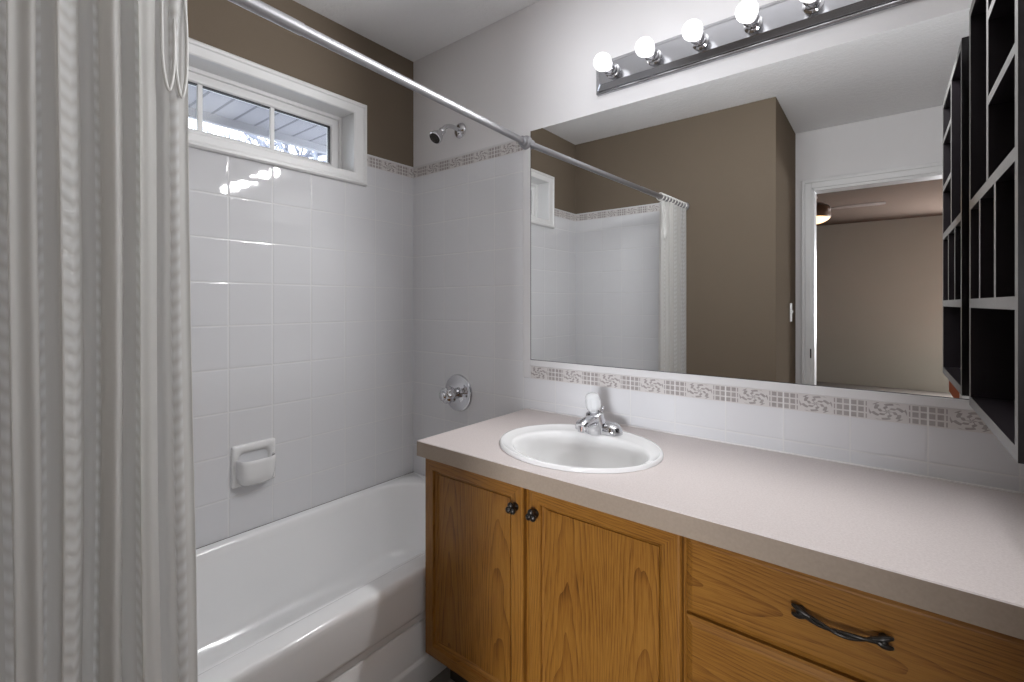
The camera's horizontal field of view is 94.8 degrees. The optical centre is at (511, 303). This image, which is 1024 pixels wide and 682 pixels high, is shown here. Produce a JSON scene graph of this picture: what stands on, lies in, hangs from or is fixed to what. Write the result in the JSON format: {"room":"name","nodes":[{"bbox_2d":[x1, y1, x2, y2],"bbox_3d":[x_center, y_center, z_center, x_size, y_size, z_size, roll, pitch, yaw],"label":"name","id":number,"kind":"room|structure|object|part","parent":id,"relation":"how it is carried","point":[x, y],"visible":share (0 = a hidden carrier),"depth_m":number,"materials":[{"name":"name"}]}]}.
{"room":"bathroom","nodes":[
{"label":"bathroom","id":0,"kind":"room"},
{"bbox_2d":[187,0,412,548],"bbox_3d":[-1.004,0.002,1.722,0.147,2.342,1.530,0,0,38],"label":"wall","id":1,"kind":"structure","parent":0,"point":[301,284],"depth_m":1.84,"materials":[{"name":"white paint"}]},
{"bbox_2d":[231,438,275,488],"bbox_3d":[-0.913,0.572,1.684,0.078,0.147,0.148,0,0,38],"label":"soap dish","id":2,"kind":"object","parent":1,"relation":"attached to","point":[243,474],"visible":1,"depth_m":1.65,"materials":[{"name":"white ceramic"}]},
{"bbox_2d":[236,452,275,486],"bbox_3d":[-0.905,0.594,1.678,0.060,0.092,0.128,0,0,38],"label":"soap tray","id":3,"kind":"object","parent":2,"relation":"on","point":[259,471],"depth_m":1.65,"materials":[{"name":"white ceramic"}]},
{"bbox_2d":[188,37,366,186],"bbox_3d":[-0.986,-0.689,1.730,0.159,0.352,0.953,0,0,38],"label":"window","id":4,"kind":"structure","parent":1,"relation":"in","point":[212,69],"depth_m":1.82,"materials":[{"name":"white paint"}]},
{"bbox_3d":[-1.027,-0.689,1.761,0.057,0.254,0.836,0,0,38],"label":"frame","id":5,"kind":"part","parent":4,"relation":"part of","materials":[{"name":"white paint"}]},
{"bbox_2d":[293,0,539,61],"bbox_3d":[-0.306,-1.219,0.756,2.440,0.100,2.377,0,0,38],"label":"ceiling","id":6,"kind":"structure","parent":0,"point":[413,30],"depth_m":1.93,"materials":[{"name":"white paint"}]},
{"bbox_2d":[430,667,454,681],"bbox_3d":[-0.411,1.213,0.705,2.340,0.080,2.387,0,0,38],"label":"floor","id":7,"kind":"structure","parent":0,"point":[444,676],"depth_m":1.48,"materials":[{"name":"grey tile"}]},
{"bbox_2d":[196,472,445,681],"bbox_3d":[-0.682,0.991,1.467,0.677,0.363,1.518,0,0,38],"label":"bathtub","id":8,"kind":"object","parent":7,"relation":"on","point":[332,591],"visible":0.56,"depth_m":1.56,"materials":[{"name":"white ceramic"}]},
{"bbox_2d":[425,458,1023,681],"bbox_3d":[0.477,0.815,1.159,1.506,0.714,0.564,0,0,38],"label":"vanity cabinet","id":9,"kind":"object","parent":7,"relation":"on","point":[522,584],"visible":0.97,"depth_m":1.03,"materials":[{"name":"brown wood"}]},
{"bbox_3d":[-0.110,0.760,1.325,0.271,0.496,0.004,0,0,38],"label":"panel","id":10,"kind":"part","parent":9,"relation":"part of","materials":[{"name":"brown wood"}]},
{"bbox_3d":[-0.114,0.760,1.320,0.372,0.598,0.018,0,0,38],"label":"door","id":11,"kind":"part","parent":9,"relation":"part of","materials":[{"name":"brown wood"}]},
{"bbox_3d":[-0.001,0.519,1.199,0.031,0.030,0.032,0,0,38],"label":"knob","id":12,"kind":"part","parent":9,"relation":"part of","materials":[{"name":"metal"}]},
{"bbox_3d":[0.049,0.519,1.159,0.031,0.030,0.032,0,0,38],"label":"knob","id":13,"kind":"part","parent":9,"relation":"part of","materials":[{"name":"metal"}]},
{"bbox_3d":[0.200,0.760,1.080,0.281,0.496,0.004,0,0,38],"label":"panel","id":14,"kind":"part","parent":9,"relation":"part of","materials":[{"name":"brown wood"}]},
{"bbox_3d":[0.196,0.760,1.075,0.382,0.598,0.018,0,0,38],"label":"door","id":15,"kind":"part","parent":9,"relation":"part of","materials":[{"name":"brown wood"}]},
{"bbox_2d":[417,408,1023,639],"bbox_3d":[0.479,0.432,1.165,1.515,0.050,0.553,0,0,38],"label":"countertop","id":16,"kind":"structure","parent":9,"relation":"on","point":[953,549],"depth_m":0.95,"materials":[{"name":"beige laminate"}]},
{"bbox_2d":[499,424,663,473],"bbox_3d":[0.190,0.475,1.359,0.479,0.152,0.413,0,0,38],"label":"sink","id":17,"kind":"object","parent":16,"relation":"in","point":[562,447],"visible":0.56,"depth_m":1.44,"materials":[{"name":"white ceramic"}]},
{"bbox_2d":[575,392,622,435],"bbox_3d":[0.248,0.342,1.461,0.160,0.129,0.150,0,0,38],"label":"sink faucet","id":18,"kind":"object","parent":16,"relation":"on","point":[593,423],"visible":1,"depth_m":1.45,"materials":[{"name":"silver metal"}]},
{"bbox_3d":[0.236,0.365,1.446,0.048,0.044,0.112,0,0,38],"label":"spout","id":19,"kind":"part","parent":18,"relation":"part of","materials":[{"name":"silver metal"}]},
{"bbox_3d":[0.252,0.309,1.466,0.049,0.063,0.051,0,0,38],"label":"knob","id":20,"kind":"part","parent":18,"relation":"part of","materials":[{"name":"white plastic"}]},
{"bbox_3d":[0.274,0.386,1.494,0.160,0.033,0.062,0,0,38],"label":"plate","id":21,"kind":"part","parent":18,"relation":"part of","materials":[{"name":"silver metal"}]},
{"bbox_3d":[0.552,0.724,0.793,0.509,0.198,0.018,0,0,38],"label":"drawer","id":22,"kind":"part","parent":9,"relation":"part of","materials":[{"name":"brown wood"}]},
{"bbox_3d":[0.537,0.530,0.772,0.140,0.023,0.032,0,0,38],"label":"handle","id":23,"kind":"part","parent":9,"relation":"part of","materials":[{"name":"metal"}]},
{"bbox_3d":[0.552,0.540,0.793,0.509,0.157,0.018,0,0,38],"label":"drawer","id":24,"kind":"part","parent":9,"relation":"part of","materials":[{"name":"brown wood"}]},
{"bbox_2d":[413,0,1023,491],"bbox_3d":[0.398,0.002,1.645,2.440,2.342,0.110,0,0,38],"label":"wall","id":25,"kind":"structure","parent":0,"point":[532,68],"depth_m":1.79,"materials":[{"name":"white paint"}]},
{"bbox_2d":[228,0,531,149],"bbox_3d":[-0.372,-0.622,1.218,0.054,0.074,1.529,0,0,34],"label":"shower curtain rod","id":26,"kind":"object","parent":25,"relation":"attached to","point":[258,7],"visible":1,"depth_m":1.19,"materials":[{"name":"grey metal"}]},
{"bbox_2d":[0,0,197,681],"bbox_3d":[-0.697,0.196,0.744,0.080,1.674,0.351,0,0,38],"label":"shower curtain","id":27,"kind":"object","parent":26,"relation":"hanging from","point":[98,533],"visible":1,"depth_m":0.76,"materials":[{"name":"white fabric"}]},
{"bbox_2d":[429,123,465,143],"bbox_3d":[-0.280,-0.736,2.017,0.068,0.126,0.166,0,0,38],"label":"shower","id":28,"kind":"object","parent":25,"relation":"attached to","point":[436,136],"visible":1,"depth_m":2.01,"materials":[{"name":"silver metal"}]},
{"bbox_3d":[-0.267,-0.752,2.035,0.021,0.051,0.108,0,0,38],"label":"shower arm","id":29,"kind":"part","parent":28,"relation":"part of","materials":[{"name":"silver metal"}]},
{"bbox_2d":[439,374,471,411],"bbox_3d":[-0.268,0.394,2.041,0.164,0.164,0.107,0,0,38],"label":"shower valve","id":30,"kind":"object","parent":25,"relation":"attached to","point":[457,392],"visible":1,"depth_m":2.04,"materials":[{"name":"silver metal"}]},
{"bbox_3d":[-0.274,0.394,2.034,0.076,0.076,0.087,0,0,38],"label":"knob","id":31,"kind":"part","parent":30,"relation":"part of","materials":[{"name":"silver metal"}]},
{"bbox_3d":[0.386,0.103,1.594,2.196,1.415,0.004,0,0,38],"label":"tile panel","id":32,"kind":"part","parent":25,"relation":"part of","materials":[{"name":"white tile"}]},
{"bbox_2d":[530,8,969,399],"bbox_3d":[0.658,-0.227,1.377,1.490,0.891,0.006,0,0,38],"label":"wall mirror","id":33,"kind":"object","parent":25,"relation":"attached to","point":[802,219],"visible":1,"depth_m":1.31,"materials":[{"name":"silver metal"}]},
{"bbox_2d":[594,0,914,96],"bbox_3d":[0.604,-0.785,1.337,0.878,0.112,0.136,0,0,38],"label":"vanity light bar","id":34,"kind":"object","parent":25,"relation":"attached to","point":[752,26],"visible":1,"depth_m":1.36,"materials":[{"name":"grey metal"}]},
{"bbox_3d":[0.295,-0.785,1.534,0.057,0.057,0.062,0,0,38],"label":"bulb","id":35,"kind":"part","parent":34,"relation":"part of","materials":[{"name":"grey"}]},
{"bbox_2d":[604,61,619,78],"bbox_3d":[0.327,-0.785,1.574,0.049,0.049,0.044,0,0,38],"label":"socket","id":36,"kind":"object","parent":34,"relation":"attached to","point":[613,72],"depth_m":1.58,"materials":[{"name":"silver metal"}]},
{"bbox_3d":[0.408,-0.785,1.445,0.057,0.057,0.062,0,0,38],"label":"bulb","id":37,"kind":"part","parent":34,"relation":"part of","materials":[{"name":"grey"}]},
{"bbox_2d":[645,47,661,64],"bbox_3d":[0.439,-0.785,1.485,0.049,0.049,0.044,0,0,38],"label":"socket","id":38,"kind":"object","parent":34,"relation":"attached to","point":[655,58],"depth_m":1.49,"materials":[{"name":"silver metal"}]},
{"bbox_3d":[0.520,-0.785,1.356,0.057,0.057,0.062,0,0,38],"label":"bulb","id":39,"kind":"part","parent":34,"relation":"part of","materials":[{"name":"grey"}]},
{"bbox_2d":[691,32,708,49],"bbox_3d":[0.551,-0.785,1.396,0.049,0.049,0.044,0,0,38],"label":"socket","id":40,"kind":"object","parent":34,"relation":"attached to","point":[702,43],"depth_m":1.40,"materials":[{"name":"silver metal"}]},
{"bbox_3d":[0.632,-0.785,1.267,0.057,0.057,0.062,0,0,38],"label":"bulb","id":41,"kind":"part","parent":34,"relation":"part of","materials":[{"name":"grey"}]},
{"bbox_2d":[743,14,762,32],"bbox_3d":[0.664,-0.785,1.307,0.049,0.049,0.044,0,0,38],"label":"socket","id":42,"kind":"object","parent":34,"relation":"attached to","point":[756,25],"depth_m":1.31,"materials":[{"name":"silver metal"}]},
{"bbox_2d":[802,0,823,13],"bbox_3d":[0.776,-0.785,1.218,0.049,0.049,0.044,0,0,38],"label":"socket","id":43,"kind":"object","parent":34,"relation":"attached to","point":[815,6],"depth_m":1.22,"materials":[{"name":"silver metal"}]},
{"bbox_3d":[0.580,0.002,-0.009,0.100,2.342,2.277,0,0,38],"label":"wall","id":44,"kind":"structure","parent":0,"visible":0},
{"bbox_2d":[969,0,1023,463],"bbox_3d":[0.950,-0.208,0.754,0.266,0.855,0.480,0,0,38],"label":"wall shelf","id":45,"kind":"object","parent":44,"relation":"attached to","point":[996,27],"visible":1,"depth_m":0.83,"materials":[{"name":"black wood"}]},
{"bbox_3d":[0.950,-0.625,0.754,0.266,0.020,0.440,0,0,38],"label":"panel","id":46,"kind":"part","parent":45,"relation":"part of","materials":[{"name":"black wood"}]},
{"bbox_3d":[0.950,0.210,0.754,0.266,0.020,0.440,0,0,38],"label":"panel","id":47,"kind":"part","parent":45,"relation":"part of","materials":[{"name":"black wood"}]},
{"bbox_3d":[0.807,-0.208,0.574,0.266,0.855,0.020,0,0,38],"label":"panel","id":48,"kind":"part","parent":45,"relation":"part of","materials":[{"name":"black wood"}]},
{"label":"outside","id":49,"kind":"structure","parent":0,"visible":0},
{"bbox_3d":[-12.293,1.833,11.642,29.850,0.080,50.000,0,0,38],"label":"ground","id":50,"kind":"structure","parent":49,"visible":0},
{"bbox_2d":[189,120,325,161],"bbox_3d":[-3.480,-0.858,7.354,3.193,5.307,3.388,0,0,38],"label":"frosted tree","id":51,"kind":"object","parent":50,"relation":"on","point":[315,155],"visible":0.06,"depth_m":7.05,"materials":[{"name":"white plant"}]},
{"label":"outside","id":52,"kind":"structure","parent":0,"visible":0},
{"bbox_2d":[188,85,325,153],"bbox_3d":[-1.106,-0.998,2.268,0.689,0.218,5.200,0,0,38],"label":"roof eave","id":53,"kind":"object","parent":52,"point":[219,110],"visible":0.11,"depth_m":2.39,"materials":[{"name":"silver metal"}]}
]}

